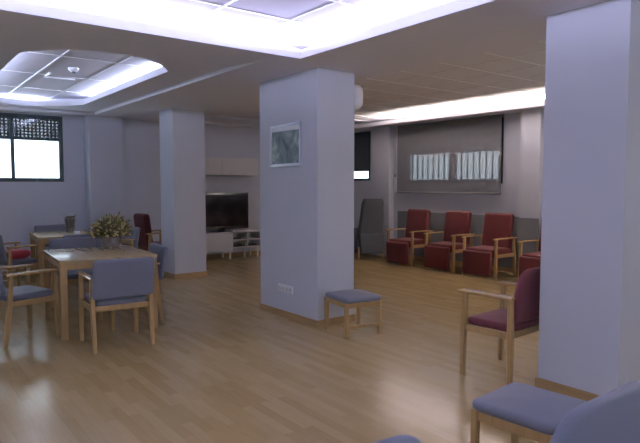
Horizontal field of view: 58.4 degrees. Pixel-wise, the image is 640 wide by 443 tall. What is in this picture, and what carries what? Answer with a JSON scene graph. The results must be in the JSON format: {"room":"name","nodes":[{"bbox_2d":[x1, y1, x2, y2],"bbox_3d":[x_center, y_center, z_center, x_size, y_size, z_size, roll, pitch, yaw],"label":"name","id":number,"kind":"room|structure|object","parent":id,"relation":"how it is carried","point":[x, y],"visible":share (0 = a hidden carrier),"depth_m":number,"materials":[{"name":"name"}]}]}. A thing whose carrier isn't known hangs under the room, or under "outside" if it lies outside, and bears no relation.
{"room":"care facility","nodes":[
{"label":"care facility","id":0,"kind":"room"},
{"bbox_2d":[0,37,222,111],"bbox_3d":[-4.587,-1.738,6.276,5.480,0.165,4.800,-3,5,-37],"label":"ceiling","id":1,"kind":"structure","parent":0,"point":[171,72],"depth_m":7.00,"materials":[{"name":"white paint"}]},
{"bbox_2d":[0,111,260,270],"bbox_3d":[-4.132,-0.710,10.291,11.000,3.100,0.200,-3,5,-37],"label":"wall","id":2,"kind":"structure","parent":0,"point":[23,205],"depth_m":10.61,"materials":[{"name":"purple paint"}]},
{"bbox_2d":[0,112,63,181],"bbox_3d":[-5.537,-1.196,9.124,2.690,1.120,0.112,-3,5,-37],"label":"window","id":3,"kind":"structure","parent":2,"relation":"in","point":[13,126],"depth_m":9.64,"materials":[{"name":"grey metal"}]},
{"bbox_2d":[0,117,57,138],"bbox_3d":[-5.568,-1.558,9.141,2.670,0.400,0.012,-3,5,-37],"label":"shutter","id":4,"kind":"object","parent":3,"relation":"attached to","point":[23,127],"depth_m":9.67,"materials":[{"name":"grey metal"}]},
{"bbox_2d":[1,250,260,275],"bbox_3d":[-4.066,0.802,10.303,11.000,0.080,0.015,-3,5,-37],"label":"baseboard","id":5,"kind":"structure","parent":2,"relation":"attached to","point":[246,252],"depth_m":11.86,"materials":[{"name":"brown wood"}]},
{"bbox_2d":[205,157,257,175],"bbox_3d":[-2.045,-1.105,11.524,1.640,0.350,0.348,-3,5,-37],"label":"upper cabinet","id":6,"kind":"object","parent":2,"relation":"attached to","point":[213,165],"visible":0.72,"depth_m":11.52,"materials":[{"name":"grey paint"}]},
{"bbox_2d":[0,0,302,67],"bbox_3d":[-0.806,-1.428,1.834,6.060,0.214,7.090,-3,5,-37],"label":"ceiling","id":7,"kind":"structure","parent":0,"point":[8,29],"depth_m":5.02,"materials":[{"name":"white paint"}]},
{"bbox_2d":[0,0,454,98],"bbox_3d":[-1.711,-1.665,3.693,6.900,0.060,13.100,-3,5,-37],"label":"ceiling panel","id":8,"kind":"object","parent":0,"point":[338,16],"depth_m":5.00,"materials":[{"name":"tile"}]},
{"bbox_2d":[44,72,74,80],"bbox_3d":[-3.298,-1.853,7.330,0.365,0.030,0.270,-3,5,-37],"label":"rail","id":9,"kind":"object","parent":8,"relation":"attached to","point":[49,73],"visible":1,"depth_m":7.38,"materials":[{"name":"white plastic"}]},
{"bbox_2d":[68,67,78,72],"bbox_3d":[-2.954,-1.807,6.871,0.124,0.062,0.124,-3,5,-37],"label":"smoke detector","id":10,"kind":"object","parent":8,"relation":"attached to","point":[71,69],"visible":1,"depth_m":6.83,"materials":[{"name":"white plastic"}]},
{"bbox_2d":[0,50,156,98],"bbox_3d":[-3.310,-1.860,7.250,1.900,0.007,4.700,-3,5,-37],"label":"trim","id":11,"kind":"structure","parent":8,"relation":"attached to","point":[66,52],"depth_m":7.11,"materials":[{"name":"white metal"}]},
{"bbox_2d":[52,0,449,48],"bbox_3d":[-0.205,-1.514,1.842,5.090,0.007,6.380,-3,5,-37],"label":"trim","id":12,"kind":"structure","parent":8,"relation":"attached to","point":[127,1],"depth_m":4.72,"materials":[{"name":"white metal"}]},
{"bbox_2d":[0,252,539,442],"bbox_3d":[-0.085,1.224,5.128,11.400,0.100,13.500,-3,5,-37],"label":"floor","id":13,"kind":"structure","parent":0,"point":[220,367],"depth_m":4.71,"materials":[{"name":"brown wood"}]},
{"bbox_2d":[0,235,43,287],"bbox_3d":[-4.294,0.573,7.964,0.576,0.842,0.640,2,4,28],"label":"armchair","id":14,"kind":"object","parent":13,"relation":"on","point":[3,257],"visible":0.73,"depth_m":7.75,"materials":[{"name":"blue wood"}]},
{"bbox_2d":[5,249,30,259],"bbox_3d":[-4.258,0.452,7.946,0.340,0.139,0.400,2,4,32],"label":"cushion","id":15,"kind":"object","parent":14,"relation":"on","point":[16,253],"visible":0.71,"depth_m":7.88,"materials":[{"name":"red fabric"}]},
{"bbox_2d":[0,264,60,347],"bbox_3d":[-2.986,0.723,5.622,0.576,0.842,0.640,3,4,34],"label":"armchair","id":16,"kind":"object","parent":13,"relation":"on","point":[10,297],"visible":1,"depth_m":5.54,"materials":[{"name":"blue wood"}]},
{"bbox_2d":[34,224,65,276],"bbox_3d":[-4.273,0.486,9.318,0.576,0.842,0.640,-3,5,-37],"label":"armchair","id":17,"kind":"object","parent":13,"relation":"on","point":[56,227],"visible":0.24,"depth_m":9.42,"materials":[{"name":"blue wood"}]},
{"bbox_2d":[29,230,90,287],"bbox_3d":[-3.789,0.560,8.641,0.940,0.775,1.060,-2,4,-32],"label":"table","id":18,"kind":"object","parent":13,"relation":"on","point":[43,237],"visible":0.45,"depth_m":8.24,"materials":[{"name":"brown wood"}]},
{"bbox_2d":[64,216,74,231],"bbox_3d":[-3.749,0.033,8.588,0.185,0.285,0.185,-3,5,-37],"label":"glass vase","id":19,"kind":"object","parent":18,"relation":"on","point":[69,220],"visible":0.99,"depth_m":8.54,"materials":[{"name":"glass"}]},
{"bbox_2d":[49,237,95,307],"bbox_3d":[-2.905,0.639,6.931,0.576,0.842,0.640,-3,5,-37],"label":"armchair","id":20,"kind":"object","parent":13,"relation":"on","point":[81,242],"visible":0.27,"depth_m":7.00,"materials":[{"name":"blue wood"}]},
{"bbox_2d":[63,234,102,246],"bbox_3d":[-3.367,0.572,7.976,0.576,0.842,0.640,-3,5,-39],"label":"armchair","id":21,"kind":"object","parent":13,"relation":"on","point":[98,242],"visible":0.06,"depth_m":7.71,"materials":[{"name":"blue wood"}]},
{"bbox_2d":[42,245,157,340],"bbox_3d":[-2.399,0.717,6.209,0.940,0.775,1.120,-2,4,-33],"label":"table","id":22,"kind":"object","parent":13,"relation":"on","point":[69,258],"visible":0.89,"depth_m":5.97,"materials":[{"name":"brown wood"}]},
{"bbox_2d":[85,211,133,247],"bbox_3d":[-2.435,0.087,6.708,0.534,0.417,0.501,2,4,24],"label":"flower basket","id":23,"kind":"object","parent":22,"relation":"on","point":[111,230],"visible":1,"depth_m":6.59,"materials":[{"name":"plant"}]},
{"bbox_2d":[100,236,122,247],"bbox_3d":[-2.436,0.227,6.704,0.252,0.138,0.252,-3,5,-37],"label":"basket","id":24,"kind":"object","parent":23,"relation":"attached to","point":[110,242],"depth_m":6.61,"materials":[{"name":"wicker"}]},
{"bbox_2d":[84,115,123,243],"bbox_3d":[-3.841,-0.506,10.238,0.580,2.700,0.260,-3,5,-37],"label":"column","id":25,"kind":"structure","parent":13,"relation":"on","point":[103,134],"depth_m":10.08,"materials":[{"name":"purple paint"}]},
{"bbox_2d":[77,257,154,353],"bbox_3d":[-1.921,0.737,5.411,0.576,0.842,0.640,-3,4,-34],"label":"armchair","id":26,"kind":"object","parent":13,"relation":"on","point":[115,284],"visible":1,"depth_m":5.20,"materials":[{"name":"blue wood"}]},
{"bbox_2d":[121,227,139,247],"bbox_3d":[-3.191,0.514,8.885,0.640,0.842,0.576,-3,5,-41],"label":"armchair","id":27,"kind":"object","parent":13,"relation":"on","point":[133,240],"visible":0.17,"depth_m":8.86,"materials":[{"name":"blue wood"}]},
{"bbox_2d":[99,242,167,330],"bbox_3d":[-2.047,0.683,6.248,0.640,0.842,0.576,-2,4,-33],"label":"armchair","id":28,"kind":"object","parent":13,"relation":"on","point":[161,251],"visible":0.24,"depth_m":6.16,"materials":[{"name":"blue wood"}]},
{"bbox_2d":[134,213,161,250],"bbox_3d":[-2.930,0.349,10.192,0.619,1.002,0.578,-3,5,-43],"label":"armchair","id":29,"kind":"object","parent":13,"relation":"on","point":[141,220],"visible":0.57,"depth_m":9.91,"materials":[{"name":"red fabric"}]},
{"bbox_2d":[159,108,207,278],"bbox_3d":[-2.260,-0.456,9.448,0.573,2.700,0.568,-3,5,-37],"label":"column","id":30,"kind":"structure","parent":13,"relation":"on","point":[182,131],"depth_m":9.24,"materials":[{"name":"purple paint"}]},
{"bbox_2d":[206,229,260,258],"bbox_3d":[-1.991,0.483,11.573,1.620,0.555,0.418,-3,5,-37],"label":"media cabinet","id":31,"kind":"object","parent":13,"relation":"on","point":[222,242],"visible":0.59,"depth_m":11.48,"materials":[{"name":"grey paint"}]},
{"bbox_2d":[205,192,248,232],"bbox_3d":[-1.986,-0.187,11.507,1.240,0.790,0.240,-3,5,-37],"label":"television","id":32,"kind":"object","parent":31,"relation":"on","point":[224,210],"visible":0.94,"depth_m":11.55,"materials":[{"name":"black plastic"}]},
{"bbox_2d":[233,242,244,246],"bbox_3d":[-1.726,0.474,11.786,0.290,0.075,0.262,-3,5,-37],"label":"box","id":33,"kind":"object","parent":31,"relation":"on","point":[235,244],"visible":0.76,"depth_m":11.69,"materials":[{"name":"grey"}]},
{"bbox_2d":[259,67,354,327],"bbox_3d":[-0.171,-0.270,6.545,0.528,2.700,1.158,-3,5,-37],"label":"column","id":34,"kind":"structure","parent":13,"relation":"on","point":[307,210],"depth_m":6.17,"materials":[{"name":"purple paint"}]},
{"bbox_2d":[278,283,292,293],"bbox_3d":[-0.384,0.757,6.465,0.016,0.085,0.282,-3,5,-37],"label":"wall socket","id":35,"kind":"object","parent":34,"relation":"attached to","point":[281,287],"visible":1,"depth_m":6.46,"materials":[{"name":"white plastic"}]},
{"bbox_2d":[270,122,301,166],"bbox_3d":[-0.387,-0.844,6.361,0.022,0.470,0.600,-3,5,-37],"label":"picture frame","id":36,"kind":"object","parent":34,"relation":"attached to","point":[285,139],"visible":1,"depth_m":6.34,"materials":[{"name":"silver metal"}]},
{"bbox_2d":[272,129,298,163],"bbox_3d":[-0.388,-0.824,6.362,0.003,0.360,0.524,-3,5,-37],"label":"print","id":37,"kind":"object","parent":36,"relation":"attached to","point":[285,142],"depth_m":6.35},
{"bbox_2d":[354,84,362,109],"bbox_3d":[0.360,-1.381,6.376,0.224,0.280,0.220,-3,5,-37],"label":"wall lamp","id":38,"kind":"object","parent":34,"relation":"attached to","point":[358,92],"visible":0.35,"depth_m":6.29,"materials":[{"name":"white plastic"}]},
{"bbox_2d":[325,289,381,338],"bbox_3d":[0.337,0.921,5.875,0.440,0.409,0.450,-2,4,-28],"label":"stool","id":39,"kind":"object","parent":13,"relation":"on","point":[352,298],"visible":1,"depth_m":5.74,"materials":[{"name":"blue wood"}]},
{"bbox_2d":[354,199,383,258],"bbox_3d":[0.936,0.127,11.927,0.610,1.220,0.793,-2,4,-22],"label":"recliner","id":40,"kind":"object","parent":13,"relation":"on","point":[368,237],"visible":0.8,"depth_m":11.61,"materials":[{"name":"grey fabric"}]},
{"bbox_2d":[372,126,393,255],"bbox_3d":[1.324,-0.626,12.110,0.140,2.700,0.530,-3,5,-37],"label":"column","id":41,"kind":"structure","parent":13,"relation":"on","point":[382,137],"depth_m":11.96,"materials":[{"name":"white paint"}]},
{"bbox_2d":[372,434,421,442],"bbox_3d":[0.236,1.031,1.350,0.616,0.774,0.637,-2,4,-31],"label":"chair","id":42,"kind":"object","parent":13,"relation":"on","point":[404,438],"visible":1,"depth_m":1.65,"materials":[{"name":"fabric"}]},
{"bbox_2d":[386,209,432,265],"bbox_3d":[1.683,0.288,10.910,0.677,1.032,0.678,-3,5,-37],"label":"recliner","id":43,"kind":"object","parent":13,"relation":"on","point":[418,220],"visible":0.92,"depth_m":10.83,"materials":[{"name":"red fabric"}]},
{"bbox_2d":[423,211,474,272],"bbox_3d":[2.265,0.338,10.136,0.677,1.032,0.678,-3,5,-37],"label":"recliner","id":44,"kind":"object","parent":13,"relation":"on","point":[457,223],"visible":0.95,"depth_m":10.05,"materials":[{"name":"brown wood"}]},
{"bbox_2d":[461,212,517,279],"bbox_3d":[2.773,0.382,9.443,0.677,1.032,0.678,-3,5,-37],"label":"recliner","id":45,"kind":"object","parent":13,"relation":"on","point":[497,240],"visible":1,"depth_m":9.36,"materials":[{"name":"red leather"}]},
{"bbox_2d":[457,267,539,384],"bbox_3d":[1.482,0.775,4.559,0.606,0.869,0.515,-3,5,-40],"label":"armchair","id":46,"kind":"object","parent":13,"relation":"on","point":[521,318],"visible":0.78,"depth_m":4.36,"materials":[{"name":"brown wood"}]},
{"bbox_2d":[470,382,586,442],"bbox_3d":[1.060,1.097,2.868,0.440,0.444,0.450,-3,5,-41],"label":"stool","id":47,"kind":"object","parent":13,"relation":"on","point":[534,413],"visible":0.77,"depth_m":2.79,"materials":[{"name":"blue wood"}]},
{"bbox_2d":[517,217,541,278],"bbox_3d":[3.408,0.437,8.584,0.677,1.032,0.678,-3,5,-37],"label":"recliner","id":48,"kind":"object","parent":13,"relation":"on","point":[529,260],"visible":0.22,"depth_m":8.56,"materials":[{"name":"brown wood"}]},
{"bbox_2d":[517,108,543,275],"bbox_3d":[3.445,-0.443,9.250,0.262,2.700,0.360,-3,5,-37],"label":"column","id":49,"kind":"structure","parent":13,"relation":"on","point":[532,120],"depth_m":9.14,"materials":[{"name":"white paint"}]},
{"bbox_2d":[535,0,639,400],"bbox_3d":[2.023,-0.114,4.117,0.608,2.700,0.608,-3,5,-37],"label":"column","id":50,"kind":"structure","parent":13,"relation":"on","point":[589,347],"depth_m":3.89,"materials":[{"name":"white paint"}]},
{"bbox_2d":[550,380,639,442],"bbox_3d":[1.164,0.994,1.738,0.840,0.797,0.636,-3,5,-37],"label":"armchair","id":51,"kind":"object","parent":13,"relation":"on","point":[613,416],"visible":1,"depth_m":1.86,"materials":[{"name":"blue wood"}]},
{"bbox_2d":[0,0,607,128],"bbox_3d":[-0.085,-1.560,4.950,11.000,0.080,13.100,-3,5,-37],"label":"ceiling beam","id":52,"kind":"structure","parent":0,"point":[456,29],"depth_m":4.95,"materials":[{"name":"white paint"}]},
{"bbox_2d":[354,104,544,130],"bbox_3d":[4.211,-1.732,8.020,0.440,0.030,12.750,-3,5,-37],"label":"ledge","id":53,"kind":"object","parent":52,"relation":"attached to","point":[513,109],"depth_m":10.25,"materials":[{"name":"white paint"}]},
{"bbox_2d":[354,101,544,126],"bbox_3d":[4.053,-1.762,7.896,0.040,0.045,12.750,-3,5,-37],"label":"ledge","id":54,"kind":"object","parent":53,"relation":"on","point":[537,102],"depth_m":10.01,"materials":[{"name":"white paint"}]},
{"bbox_2d":[394,114,504,194],"bbox_3d":[2.323,-1.202,10.735,0.090,1.365,2.535,-3,5,-37],"label":"roller blind","id":55,"kind":"object","parent":53,"relation":"hanging from","point":[457,156],"visible":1,"depth_m":10.58,"materials":[{"name":"grey fabric"}]},
{"bbox_2d":[204,39,545,123],"bbox_3d":[2.767,-1.826,6.904,4.080,0.060,12.750,-3,5,-37],"label":"ceiling panel","id":56,"kind":"object","parent":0,"point":[534,47],"depth_m":7.81,"materials":[{"name":"tile"}]},
{"bbox_2d":[221,41,545,123],"bbox_3d":[2.767,-1.793,6.906,4.080,0.007,12.750,-3,5,-37],"label":"trim","id":57,"kind":"structure","parent":56,"relation":"attached to","point":[538,41],"depth_m":8.20,"materials":[{"name":"white metal"}]},
{"bbox_2d":[354,100,544,237],"bbox_3d":[4.359,-0.591,8.427,0.200,3.100,13.100,-3,5,-37],"label":"wall","id":58,"kind":"structure","parent":0,"point":[508,201],"depth_m":10.40,"materials":[{"name":"purple paint"}]},
{"bbox_2d":[354,131,370,180],"bbox_3d":[0.852,-1.453,12.894,0.149,1.070,0.970,-3,5,-37],"label":"window","id":59,"kind":"structure","parent":58,"relation":"in","point":[361,139],"depth_m":12.74,"materials":[{"name":"grey metal"}]},
{"bbox_2d":[354,134,368,171],"bbox_3d":[0.832,-1.559,12.903,0.015,0.860,0.920,-3,5,-37],"label":"shutter","id":60,"kind":"object","parent":59,"relation":"attached to","point":[361,142],"depth_m":12.78,"materials":[{"name":"grey"}]},
{"bbox_2d":[397,211,518,268],"bbox_3d":[4.935,0.494,7.563,0.020,0.885,10.920,-3,5,-37],"label":"wainscoting","id":61,"kind":"structure","parent":58,"relation":"attached to","point":[437,220],"depth_m":10.82,"materials":[{"name":"grey paint"}]},
{"bbox_2d":[409,255,516,273],"bbox_3d":[4.274,0.920,8.459,0.015,0.080,13.100,-3,5,-37],"label":"baseboard","id":62,"kind":"structure","parent":58,"relation":"attached to","point":[502,269],"depth_m":10.60,"materials":[{"name":"brown wood"}]},
{"bbox_2d":[501,117,503,183],"bbox_3d":[2.493,-1.283,10.782,0.214,1.140,2.330,-3,5,-37],"label":"window","id":63,"kind":"structure","parent":58,"relation":"in","point":[502,117],"depth_m":9.80,"materials":[{"name":"grey metal"}]},
{"bbox_3d":[-0.085,-1.969,4.923,11.400,0.100,13.500,-3,5,-37],"label":"ceiling slab","id":64,"kind":"structure","parent":0,"visible":0},
{"bbox_2d":[204,115,259,123],"bbox_3d":[-1.119,-2.197,11.957,4.080,0.345,0.020,-3,5,-37],"label":"ceiling beam","id":65,"kind":"structure","parent":64,"relation":"attached to","point":[219,118],"depth_m":11.45,"materials":[{"name":"white paint"}]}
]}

